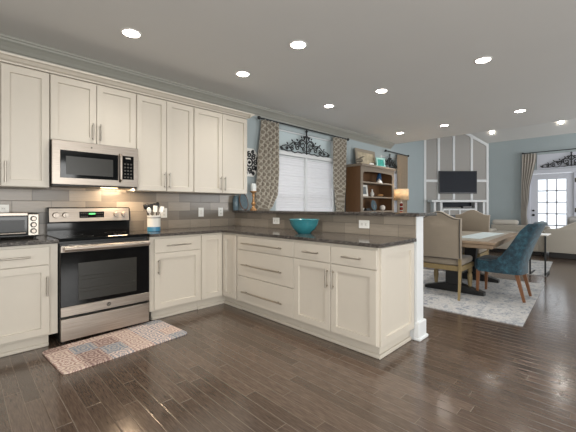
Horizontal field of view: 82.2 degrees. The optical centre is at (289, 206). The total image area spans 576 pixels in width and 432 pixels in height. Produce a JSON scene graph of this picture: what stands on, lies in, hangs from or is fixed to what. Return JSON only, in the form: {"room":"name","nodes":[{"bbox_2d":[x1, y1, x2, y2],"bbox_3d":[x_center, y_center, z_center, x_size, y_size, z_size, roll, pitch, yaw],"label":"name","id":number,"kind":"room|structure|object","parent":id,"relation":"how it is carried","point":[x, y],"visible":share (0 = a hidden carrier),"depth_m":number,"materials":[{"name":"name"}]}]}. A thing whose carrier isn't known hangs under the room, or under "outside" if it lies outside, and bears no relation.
{"room":"kitchen","nodes":[
{"label":"kitchen","id":0,"kind":"room"},
{"bbox_2d":[0,249,575,431],"bbox_3d":[3.001,1.251,3.114,13.300,0.100,8.300,0,0,-45],"label":"floor","id":1,"kind":"structure","parent":0,"point":[234,369],"depth_m":2.26,"materials":[{"name":"brown wood"}]},
{"bbox_2d":[0,243,57,357],"bbox_3d":[-2.393,0.759,2.826,0.585,0.883,0.659,0,0,-45],"label":"base cabinet","id":2,"kind":"object","parent":1,"relation":"on","point":[28,273],"visible":0.97,"depth_m":2.69,"materials":[{"name":"paint"}]},
{"bbox_2d":[0,235,58,246],"bbox_3d":[-2.643,0.302,2.590,1.278,0.030,0.636,0,0,-45],"label":"countertop","id":3,"kind":"structure","parent":2,"relation":"on","point":[41,239],"depth_m":2.75,"materials":[{"name":"stone"}]},
{"bbox_2d":[0,212,38,237],"bbox_3d":[-2.512,0.172,2.898,0.478,0.228,0.308,0,0,-45],"label":"toaster oven","id":4,"kind":"object","parent":3,"relation":"on","point":[12,224],"visible":1,"depth_m":2.88,"materials":[{"name":"silver metal"}]},
{"bbox_2d":[46,207,149,342],"bbox_3d":[-1.886,0.607,3.277,0.760,1.188,0.718,0,0,-45],"label":"range","id":5,"kind":"object","parent":1,"relation":"on","point":[103,265],"visible":0.97,"depth_m":3.11,"materials":[{"name":"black metal"}]},
{"bbox_2d":[47,231,148,241],"bbox_3d":[-1.901,0.292,3.293,0.760,0.027,0.595,0,0,-45],"label":"cooktop","id":6,"kind":"object","parent":5,"relation":"in","point":[63,236],"depth_m":3.20,"materials":[{"name":"black glass"}]},
{"bbox_2d":[42,320,186,373],"bbox_3d":[-1.489,1.194,2.902,0.570,0.012,1.010,0,0,40],"label":"kitchen mat","id":7,"kind":"object","parent":1,"relation":"on","point":[79,355],"visible":1,"depth_m":2.81,"materials":[{"name":"fabric"}]},
{"bbox_2d":[148,234,199,319],"bbox_3d":[-1.429,0.759,3.790,0.575,0.883,0.659,0,0,-45],"label":"base cabinet","id":8,"kind":"object","parent":1,"relation":"on","point":[174,261],"visible":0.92,"depth_m":3.58,"materials":[{"name":"paint"}]},
{"bbox_2d":[197,232,242,308],"bbox_3d":[-0.811,0.759,4.225,0.910,0.883,0.913,0,0,-45],"label":"base cabinet","id":9,"kind":"object","parent":1,"relation":"on","point":[218,251],"visible":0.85,"depth_m":3.91,"materials":[{"name":"paint"}]},
{"bbox_2d":[135,226,416,247],"bbox_3d":[-0.370,0.302,3.374,1.496,0.030,2.740,0,0,-45],"label":"countertop","id":10,"kind":"structure","parent":9,"relation":"on","point":[373,241],"depth_m":3.33,"materials":[{"name":"stone"}]},
{"bbox_2d":[147,215,160,231],"bbox_3d":[-1.544,0.197,3.759,0.148,0.180,0.148,0,0,-45],"label":"utensil crock","id":11,"kind":"object","parent":10,"relation":"on","point":[153,222],"visible":0.99,"depth_m":3.70,"materials":[{"name":"white ceramic"}]},
{"bbox_2d":[289,219,319,233],"bbox_3d":[0.155,0.213,3.506,0.332,0.147,0.332,0,0,-45],"label":"bowl","id":12,"kind":"object","parent":10,"relation":"on","point":[303,226],"visible":1,"depth_m":3.40,"materials":[{"name":"teal ceramic"}]},
{"bbox_2d":[237,234,299,329],"bbox_3d":[-0.077,0.759,3.672,0.907,0.883,0.654,0,0,45],"label":"base cabinet","id":13,"kind":"object","parent":1,"relation":"on","point":[265,265],"visible":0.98,"depth_m":3.42,"materials":[{"name":"paint"}]},
{"bbox_2d":[294,240,413,359],"bbox_3d":[0.562,0.759,3.032,0.903,0.883,0.654,0,0,45],"label":"base cabinet","id":14,"kind":"object","parent":1,"relation":"on","point":[360,299],"visible":0.99,"depth_m":2.77,"materials":[{"name":"paint"}]},
{"bbox_2d":[346,163,395,211],"bbox_3d":[1.805,0.176,7.117,1.430,2.050,0.497,0,0,-45],"label":"hutch","id":15,"kind":"object","parent":1,"relation":"on","point":[358,175],"visible":0.37,"depth_m":7.02,"materials":[{"name":"brown wood"}]},
{"bbox_2d":[355,156,364,162],"bbox_3d":[1.431,-0.940,6.748,0.302,0.179,0.117,0,0,-45],"label":"bird","id":16,"kind":"object","parent":15,"relation":"on","point":[359,160],"visible":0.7,"depth_m":6.71},
{"bbox_2d":[354,148,375,164],"bbox_3d":[1.663,-1.040,7.210,0.780,0.380,0.065,0,0,-45],"label":"framed print","id":17,"kind":"object","parent":15,"relation":"on","point":[369,157],"visible":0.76,"depth_m":7.21},
{"bbox_2d":[357,151,373,163],"bbox_3d":[1.662,-1.040,7.211,0.643,0.243,0.039,0,0,-45],"label":"picture","id":18,"kind":"object","parent":17,"relation":"attached to","point":[369,156],"depth_m":7.23},
{"bbox_2d":[363,185,367,195],"bbox_3d":[1.522,-0.320,6.817,0.250,0.241,0.049,0,0,-37],"label":"photo frame","id":19,"kind":"object","parent":15,"relation":"on","point":[365,189],"visible":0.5,"depth_m":6.84,"materials":[{"name":"white ceramic"}]},
{"bbox_2d":[371,200,376,210],"bbox_3d":[1.841,-0.016,7.272,0.230,0.232,0.080,0,0,-45],"label":"decorative plate","id":20,"kind":"object","parent":15,"relation":"on","point":[373,203],"visible":0.95,"depth_m":7.26,"materials":[{"name":"blue ceramic"}]},
{"bbox_2d":[376,173,381,181],"bbox_3d":[1.984,-0.637,7.343,0.122,0.245,0.119,0,0,-45],"label":"sculpture","id":21,"kind":"object","parent":15,"relation":"on","point":[379,174],"visible":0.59,"depth_m":7.32,"materials":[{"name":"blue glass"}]},
{"bbox_2d":[375,157,384,166],"bbox_3d":[2.025,-0.963,7.361,0.270,0.226,0.047,0,0,-31],"label":"photo frame","id":22,"kind":"object","parent":15,"relation":"on","point":[379,161],"visible":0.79,"depth_m":7.36,"materials":[{"name":"teal"}]},
{"bbox_2d":[378,159,383,165],"bbox_3d":[2.025,-0.963,7.362,0.189,0.144,0.027,0,0,-31],"label":"picture","id":23,"kind":"object","parent":22,"relation":"attached to","point":[380,161],"depth_m":7.36},
{"bbox_2d":[427,200,488,216],"bbox_3d":[4.793,0.513,9.419,1.606,1.375,0.320,0,0,0],"label":"fireplace","id":24,"kind":"object","parent":1,"relation":"on","point":[440,203],"visible":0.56,"depth_m":9.42,"materials":[{"name":"white paint"}]},
{"bbox_2d":[427,200,488,201],"bbox_3d":[4.793,-0.141,9.429,1.606,0.065,0.300,0,0,0],"label":"mantel shelf","id":25,"kind":"object","parent":24,"relation":"attached to","point":[427,200],"depth_m":9.28,"materials":[{"name":"white paint"}]},
{"bbox_2d":[461,206,471,208],"bbox_3d":[5.083,0.035,9.489,0.280,0.070,0.113,0,0,0],"label":"game console","id":26,"kind":"object","parent":24,"relation":"on","point":[462,207],"visible":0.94,"depth_m":9.43,"materials":[{"name":"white plastic"}]},
{"bbox_2d":[423,269,543,326],"bbox_3d":[2.388,1.195,4.802,1.918,0.010,2.350,0,0,42],"label":"rug","id":27,"kind":"object","parent":1,"relation":"on","point":[502,302],"visible":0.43,"depth_m":4.16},
{"bbox_2d":[423,211,473,300],"bbox_3d":[2.125,0.626,4.497,0.550,1.122,0.653,0,0,43],"label":"dining chair","id":28,"kind":"object","parent":27,"relation":"on","point":[442,233],"visible":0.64,"depth_m":4.27,"materials":[{"name":"fabric"}]},
{"bbox_2d":[425,231,517,295],"bbox_3d":[2.640,0.813,5.016,1.140,0.752,1.860,0,0,42],"label":"dining table","id":29,"kind":"object","parent":27,"relation":"on","point":[470,245],"visible":0.59,"depth_m":4.60,"materials":[{"name":"brown wood"}]},
{"bbox_2d":[462,232,502,238],"bbox_3d":[2.881,0.435,4.946,1.280,0.003,0.300,0,0,-45],"label":"table runner","id":30,"kind":"object","parent":29,"relation":"on","point":[481,235],"visible":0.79,"depth_m":4.86,"materials":[{"name":"white fabric"}]},
{"bbox_2d":[455,210,489,274],"bbox_3d":[3.071,0.626,5.691,0.550,1.122,0.653,0,0,43],"label":"dining chair","id":31,"kind":"object","parent":27,"relation":"on","point":[472,220],"visible":0.3,"depth_m":5.80,"materials":[{"name":"fabric"}]},
{"bbox_2d":[475,221,546,302],"bbox_3d":[2.896,0.686,4.322,0.556,1.000,0.752,0,0,-45],"label":"velvet chair","id":32,"kind":"object","parent":27,"relation":"on","point":[515,260],"visible":1,"depth_m":4.09,"materials":[{"name":"blue fabric"}]},
{"bbox_2d":[489,224,549,255],"bbox_3d":[5.921,0.855,8.594,0.780,0.692,1.280,0,0,-45],"label":"sofa","id":33,"kind":"object","parent":1,"relation":"on","point":[538,250],"visible":0.34,"depth_m":8.56,"materials":[{"name":"beige fabric"}]},
{"bbox_2d":[492,219,518,224],"bbox_3d":[5.879,0.440,9.004,0.240,0.138,0.600,0,0,-45],"label":"pillow","id":34,"kind":"object","parent":33,"relation":"on","point":[496,221],"visible":1,"depth_m":8.91,"materials":[{"name":"beige fabric"}]},
{"bbox_2d":[494,230,516,232],"bbox_3d":[5.677,0.721,8.697,0.540,0.120,0.480,0,0,-45],"label":"seat cushion","id":35,"kind":"object","parent":33,"relation":"on","point":[501,231],"depth_m":8.59,"materials":[{"name":"beige fabric"}]},
{"bbox_2d":[527,260,551,275],"bbox_3d":[4.187,1.195,7.061,2.176,0.010,1.905,0,0,41],"label":"rug","id":36,"kind":"object","parent":1,"relation":"on","point":[538,266],"visible":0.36,"depth_m":6.40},
{"bbox_2d":[529,233,550,275],"bbox_3d":[4.432,0.840,5.846,0.432,0.698,0.260,0,0,-45],"label":"end table","id":37,"kind":"object","parent":36,"relation":"on","point":[542,234],"visible":0.67,"depth_m":5.63,"materials":[{"name":"white metal"}]},
{"bbox_2d":[545,222,575,259],"bbox_3d":[7.037,0.756,7.299,0.954,0.890,2.110,0,0,-45],"label":"sofa","id":38,"kind":"object","parent":1,"relation":"on","point":[561,244],"visible":0.98,"depth_m":7.49,"materials":[{"name":"beige fabric"}]},
{"bbox_2d":[567,216,575,224],"bbox_3d":[6.621,0.436,7.484,0.500,0.398,0.238,0,0,45],"label":"pillow","id":39,"kind":"object","parent":38,"relation":"on","point":[571,219],"visible":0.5,"depth_m":7.54,"materials":[{"name":"fabric"}]},
{"bbox_3d":[2.683,0.876,7.647,0.560,0.650,0.560,0,0,-45],"label":"side table","id":40,"kind":"object","parent":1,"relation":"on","visible":0},
{"bbox_2d":[394,189,408,211],"bbox_3d":[2.548,0.081,7.541,0.330,0.940,0.330,0,0,-45],"label":"table lamp","id":41,"kind":"object","parent":40,"relation":"on","point":[399,194],"visible":0.82,"depth_m":7.42,"materials":[{"name":"beige fabric"}]},
{"bbox_2d":[0,0,575,143],"bbox_3d":[1.877,-1.589,1.919,9.820,0.100,8.000,0,0,-45],"label":"ceiling","id":42,"kind":"structure","parent":0,"point":[424,52],"depth_m":3.31,"materials":[{"name":"paint"}]},
{"bbox_2d":[120,28,141,37],"bbox_3d":[-1.408,-1.535,2.941,0.178,0.006,0.178,0,0,-45],"label":"recessed light","id":43,"kind":"object","parent":42,"relation":"in","point":[128,32],"visible":1,"depth_m":2.93,"materials":[{"name":"white plastic"}]},
{"bbox_2d":[235,71,250,76],"bbox_3d":[-0.544,-1.535,3.847,0.178,0.006,0.178,0,0,-45],"label":"recessed light","id":44,"kind":"object","parent":42,"relation":"in","point":[238,73],"visible":1,"depth_m":3.83,"materials":[{"name":"white plastic"}]},
{"bbox_2d":[289,40,307,48],"bbox_3d":[0.082,-1.535,3.151,0.178,0.006,0.178,0,0,-45],"label":"recessed light","id":45,"kind":"object","parent":42,"relation":"in","point":[296,44],"visible":1,"depth_m":3.14,"materials":[{"name":"white plastic"}]},
{"bbox_2d":[323,104,334,107],"bbox_3d":[0.606,-1.535,5.078,0.178,0.006,0.178,0,0,-45],"label":"recessed light","id":46,"kind":"object","parent":42,"relation":"in","point":[326,105],"visible":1,"depth_m":5.07,"materials":[{"name":"white plastic"}]},
{"bbox_2d":[375,89,387,92],"bbox_3d":[1.226,-1.535,4.415,0.178,0.006,0.178,0,0,-45],"label":"recessed light","id":47,"kind":"object","parent":42,"relation":"in","point":[377,90],"visible":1,"depth_m":4.39,"materials":[{"name":"white plastic"}]},
{"bbox_2d":[474,56,492,63],"bbox_3d":[2.039,-1.535,3.482,0.178,0.006,0.178,0,0,-45],"label":"recessed light","id":48,"kind":"object","parent":42,"relation":"in","point":[481,60],"visible":1,"depth_m":3.48,"materials":[{"name":"white plastic"}]},
{"bbox_2d":[514,109,526,112],"bbox_3d":[3.733,-1.535,5.352,0.178,0.006,0.178,0,0,-45],"label":"recessed light","id":49,"kind":"object","parent":42,"relation":"in","point":[523,110],"visible":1,"depth_m":5.36,"materials":[{"name":"white plastic"}]},
{"bbox_2d":[248,216,422,339],"bbox_3d":[0.210,0.647,3.964,0.134,1.108,2.749,0,0,-45],"label":"wall","id":50,"kind":"structure","parent":0,"point":[418,245],"depth_m":2.97,"materials":[{"name":"white paint"}]},
{"bbox_2d":[273,218,278,223],"bbox_3d":[-0.174,0.189,4.231,0.120,0.080,0.009,0,0,45],"label":"wall outlet","id":51,"kind":"object","parent":50,"relation":"attached to","point":[275,220],"visible":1,"depth_m":4.23,"materials":[{"name":"white plastic"}]},
{"bbox_2d":[235,212,415,237],"bbox_3d":[0.160,0.190,3.912,0.011,0.194,2.730,0,0,-45],"label":"backsplash","id":52,"kind":"structure","parent":50,"relation":"attached to","point":[392,226],"depth_m":3.49,"materials":[{"name":"tile"}]},
{"bbox_2d":[232,210,436,216],"bbox_3d":[0.283,0.077,4.008,0.400,0.030,2.788,0,0,-45],"label":"bar","id":53,"kind":"object","parent":50,"relation":"on","point":[414,214],"visible":1,"depth_m":3.46,"materials":[{"name":"stone"}]},
{"bbox_2d":[232,196,238,209],"bbox_3d":[-0.786,-0.043,4.815,0.092,0.210,0.091,0,0,-45],"label":"vase","id":54,"kind":"object","parent":53,"relation":"on","point":[235,203],"visible":0.95,"depth_m":4.78,"materials":[{"name":"blue ceramic"}]},
{"bbox_2d":[239,194,247,209],"bbox_3d":[-0.674,-0.066,4.868,0.065,0.256,0.210,0,0,27],"label":"plate","id":55,"kind":"object","parent":53,"relation":"on","point":[243,200],"visible":0.91,"depth_m":4.87,"materials":[{"name":"blue ceramic"}]},
{"bbox_2d":[250,191,256,209],"bbox_3d":[-0.535,-0.080,4.882,0.104,0.282,0.104,0,0,-45],"label":"candle holder","id":56,"kind":"object","parent":53,"relation":"on","point":[253,203],"visible":0.91,"depth_m":4.86,"materials":[{"name":"gold wood"}]},
{"bbox_2d":[251,183,255,190],"bbox_3d":[-0.535,-0.282,4.882,0.082,0.122,0.082,0,0,-45],"label":"candle","id":57,"kind":"object","parent":56,"relation":"on","point":[253,185],"visible":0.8,"depth_m":4.85,"materials":[{"name":"wax"}]},
{"bbox_2d":[359,220,368,228],"bbox_3d":[0.745,0.183,3.312,0.120,0.080,0.009,0,0,45],"label":"wall outlet","id":58,"kind":"object","parent":50,"relation":"attached to","point":[362,223],"visible":1,"depth_m":3.31,"materials":[{"name":"white plastic"}]},
{"bbox_2d":[414,318,425,337],"bbox_3d":[1.184,1.119,3.000,0.160,0.165,0.052,0,0,-45],"label":"baseboard","id":59,"kind":"structure","parent":50,"relation":"attached to","point":[420,326],"depth_m":2.96,"materials":[{"name":"white paint"}]},
{"bbox_2d":[414,333,427,341],"bbox_3d":[1.192,1.186,2.997,0.182,0.030,0.064,0,0,-45],"label":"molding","id":60,"kind":"structure","parent":50,"relation":"attached to","point":[426,334],"depth_m":2.95,"materials":[{"name":"white paint"}]},
{"bbox_2d":[426,134,486,214],"bbox_3d":[4.840,-0.845,9.665,1.867,4.093,0.120,0,0,0],"label":"wall","id":61,"kind":"structure","parent":0,"point":[462,142],"depth_m":9.61,"materials":[{"name":"beige paint"}]},
{"bbox_2d":[424,134,488,214],"bbox_3d":[4.838,-0.820,9.593,1.877,4.043,0.024,0,0,0],"label":"trim","id":62,"kind":"structure","parent":61,"relation":"attached to","point":[471,136],"depth_m":9.58,"materials":[{"name":"white paint"}]},
{"bbox_2d":[438,171,476,193],"bbox_3d":[4.861,-0.686,9.553,1.094,0.655,0.058,0,0,0],"label":"television","id":63,"kind":"object","parent":61,"relation":"attached to","point":[449,182],"visible":1,"depth_m":9.52,"materials":[{"name":"black plastic"}]},
{"bbox_2d":[396,118,575,143],"bbox_3d":[5.377,-1.694,5.419,0.080,0.310,8.000,0,0,-45],"label":"wall header","id":64,"kind":"structure","parent":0,"point":[570,118],"depth_m":6.64,"materials":[{"name":"paint"}]},
{"bbox_2d":[471,119,575,142],"bbox_3d":[6.473,-2.472,6.586,3.480,1.446,8.100,0,0,-45],"label":"vault","id":65,"kind":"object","parent":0,"point":[569,126],"depth_m":8.76,"materials":[{"name":"paint"}]},
{"bbox_2d":[489,133,575,227],"bbox_3d":[7.686,-0.324,7.799,0.150,3.050,8.100,0,0,-45],"label":"wall","id":66,"kind":"structure","parent":0,"point":[505,157],"depth_m":9.20,"materials":[{"name":"blue paint"}]},
{"bbox_2d":[522,148,575,153],"bbox_3d":[7.060,-1.419,8.234,0.115,0.056,2.116,0,0,-45],"label":"curtain rod","id":67,"kind":"object","parent":66,"relation":"attached to","point":[573,148],"visible":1,"depth_m":8.54,"materials":[{"name":"metal"}]},
{"bbox_2d":[521,153,536,224],"bbox_3d":[6.400,-0.114,8.849,0.063,2.570,0.343,0,0,-45],"label":"curtain","id":68,"kind":"object","parent":67,"relation":"hanging from","point":[528,160],"visible":0.71,"depth_m":8.88,"materials":[{"name":"beige fabric"}]},
{"bbox_2d":[527,152,575,228],"bbox_3d":[7.413,-0.079,8.014,0.130,2.560,2.790,0,0,-45],"label":"door","id":69,"kind":"structure","parent":66,"relation":"in","point":[552,196],"depth_m":8.58,"materials":[{"name":"white paint"}]},
{"bbox_2d":[540,152,575,167],"bbox_3d":[7.042,-1.174,8.258,1.254,0.369,0.057,0,0,45],"label":"scrollwork","id":70,"kind":"object","parent":66,"relation":"attached to","point":[571,155],"visible":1,"depth_m":8.36,"materials":[{"name":"black metal"}]},
{"bbox_3d":[-2.702,-0.274,3.103,5.220,2.950,0.150,0,0,-45],"label":"wall","id":71,"kind":"structure","parent":0,"visible":0},
{"bbox_2d":[0,116,423,234],"bbox_3d":[0.194,-0.999,5.992,13.200,4.400,0.161,0,0,-45],"label":"wall","id":72,"kind":"structure","parent":71,"relation":"attached to","point":[182,208],"depth_m":4.30,"materials":[{"name":"paint"}]},
{"bbox_2d":[0,205,8,212],"bbox_3d":[-2.634,0.046,3.043,0.078,0.120,0.009,0,0,-45],"label":"wall outlet","id":73,"kind":"object","parent":72,"relation":"attached to","point":[3,208],"visible":0.56,"depth_m":3.04,"materials":[{"name":"white plastic"}]},
{"bbox_2d":[0,62,48,188],"bbox_3d":[-2.539,-0.692,2.884,0.678,1.049,0.387,0,0,-45],"label":"upper cabinet","id":74,"kind":"object","parent":72,"relation":"attached to","point":[24,92],"visible":1,"depth_m":2.90,"materials":[{"name":"paint"}]},
{"bbox_2d":[49,74,135,148],"bbox_3d":[-2.027,-0.913,3.396,0.761,0.605,0.387,0,0,-45],"label":"upper cabinet","id":75,"kind":"object","parent":72,"relation":"attached to","point":[79,111],"visible":0.84,"depth_m":3.25,"materials":[{"name":"paint"}]},
{"bbox_2d":[49,139,137,189],"bbox_3d":[-1.998,-0.396,3.366,0.756,0.422,0.449,0,0,-45],"label":"microwave","id":76,"kind":"object","parent":75,"relation":"attached to","point":[72,164],"visible":0.98,"depth_m":3.20,"materials":[{"name":"silver metal"}]},
{"bbox_2d":[126,94,192,192],"bbox_3d":[-1.517,-0.692,3.906,0.674,1.049,0.387,0,0,-45],"label":"upper cabinet","id":77,"kind":"object","parent":72,"relation":"attached to","point":[164,129],"visible":0.97,"depth_m":3.77,"materials":[{"name":"paint"}]},
{"bbox_2d":[161,208,166,217],"bbox_3d":[-1.563,0.086,4.114,0.078,0.120,0.009,0,0,-45],"label":"wall outlet","id":78,"kind":"object","parent":72,"relation":"attached to","point":[164,214],"visible":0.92,"depth_m":4.12,"materials":[{"name":"white plastic"}]},
{"bbox_2d":[0,34,394,148],"bbox_3d":[-0.916,-1.474,4.698,9.800,0.130,0.120,0,0,-45],"label":"crown molding","id":79,"kind":"structure","parent":72,"relation":"attached to","point":[9,44],"depth_m":4.00,"materials":[{"name":"paint"}]},
{"bbox_2d":[198,208,203,216],"bbox_3d":[-1.199,0.083,4.478,0.078,0.120,0.009,0,0,-45],"label":"wall outlet","id":80,"kind":"object","parent":72,"relation":"attached to","point":[200,210],"visible":1,"depth_m":4.47,"materials":[{"name":"white plastic"}]},
{"bbox_2d":[192,107,246,194],"bbox_3d":[-0.987,-0.692,4.436,0.818,1.049,0.387,0,0,-45],"label":"upper cabinet","id":81,"kind":"object","parent":72,"relation":"attached to","point":[219,139],"visible":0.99,"depth_m":4.30,"materials":[{"name":"paint"}]},
{"bbox_2d":[0,51,254,118],"bbox_3d":[-1.724,-1.250,3.678,3.075,0.062,0.420,0,0,-45],"label":"crown molding","id":82,"kind":"structure","parent":81,"relation":"on","point":[5,57],"depth_m":3.34,"materials":[{"name":"paint"}]},
{"bbox_2d":[218,208,222,215],"bbox_3d":[-0.980,0.083,4.697,0.078,0.120,0.009,0,0,-45],"label":"wall outlet","id":83,"kind":"object","parent":72,"relation":"attached to","point":[220,210],"visible":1,"depth_m":4.69,"materials":[{"name":"white plastic"}]},
{"bbox_2d":[247,148,256,176],"bbox_3d":[-0.613,-0.669,5.045,0.434,0.434,0.057,0,0,-45],"label":"wall plaque","id":84,"kind":"object","parent":72,"relation":"attached to","point":[251,154],"visible":0.47,"depth_m":5.08,"materials":[{"name":"white plastic"}]},
{"bbox_2d":[257,116,348,140],"bbox_3d":[0.342,-1.364,5.957,2.415,0.056,0.116,0,0,-45],"label":"curtain rod","id":85,"kind":"object","parent":72,"relation":"attached to","point":[258,117],"visible":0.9,"depth_m":5.72,"materials":[{"name":"metal"}]},
{"bbox_2d":[255,119,278,209],"bbox_3d":[-0.355,-0.089,5.220,0.478,2.520,0.083,0,0,-45],"label":"curtain","id":86,"kind":"object","parent":85,"relation":"hanging from","point":[267,177],"visible":0.59,"depth_m":5.21,"materials":[{"name":"beige fabric"}]},
{"bbox_2d":[333,137,346,210],"bbox_3d":[1.001,-0.089,6.575,0.393,2.520,0.083,0,0,-45],"label":"curtain","id":87,"kind":"object","parent":85,"relation":"hanging from","point":[339,144],"visible":0.6,"depth_m":6.52,"materials":[{"name":"beige fabric"}]},
{"bbox_2d":[276,129,333,210],"bbox_3d":[0.307,-0.409,6.056,1.770,1.780,0.170,0,0,-45],"label":"window","id":88,"kind":"structure","parent":72,"relation":"in","point":[285,136],"depth_m":6.00,"materials":[{"name":"white paint"}]},
{"bbox_2d":[277,155,303,210],"bbox_3d":[0.008,-0.226,5.768,0.690,1.277,0.045,0,0,-45],"label":"window shade","id":89,"kind":"object","parent":88,"relation":"attached to","point":[290,197],"visible":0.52,"depth_m":5.77,"materials":[{"name":"white fabric"}]},
{"bbox_2d":[307,159,331,210],"bbox_3d":[0.563,-0.226,6.323,0.780,1.277,0.045,0,0,-45],"label":"window shade","id":90,"kind":"object","parent":88,"relation":"attached to","point":[319,173],"visible":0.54,"depth_m":6.32,"materials":[{"name":"white fabric"}]},
{"bbox_2d":[280,130,329,156],"bbox_3d":[0.307,-1.144,5.957,1.332,0.449,0.057,0,0,-45],"label":"scrollwork","id":91,"kind":"object","parent":72,"relation":"attached to","point":[306,131],"visible":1,"depth_m":5.93,"materials":[{"name":"black metal"}]},
{"bbox_2d":[381,155,396,171],"bbox_3d":[2.481,-0.369,8.230,1.080,1.700,0.170,0,0,-45],"label":"window","id":92,"kind":"structure","parent":72,"relation":"in","point":[385,157],"depth_m":8.38,"materials":[{"name":"white glass"}]},
{"bbox_2d":[385,154,396,167],"bbox_3d":[2.460,-1.109,8.110,0.744,0.339,0.057,0,0,-45],"label":"scrollwork","id":93,"kind":"object","parent":72,"relation":"attached to","point":[388,162],"visible":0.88,"depth_m":8.10,"materials":[{"name":"black metal"}]},
{"bbox_2d":[394,172,396,211],"bbox_3d":[2.476,-0.226,8.235,0.830,1.277,0.045,0,0,-45],"label":"window shade","id":94,"kind":"object","parent":72,"relation":"attached to","point":[395,173],"visible":0.06,"depth_m":8.46,"materials":[{"name":"white paint"}]},
{"bbox_3d":[2.683,-1.319,8.297,1.235,0.056,0.116,0,0,-45],"label":"curtain rod","id":95,"kind":"object","parent":72,"relation":"attached to","visible":0},
{"bbox_2d":[397,154,407,211],"bbox_3d":[2.893,-0.064,8.467,0.523,2.470,0.063,0,0,-45],"label":"curtain","id":96,"kind":"object","parent":95,"relation":"hanging from","point":[402,161],"visible":0.46,"depth_m":8.46,"materials":[{"name":"beige fabric"}]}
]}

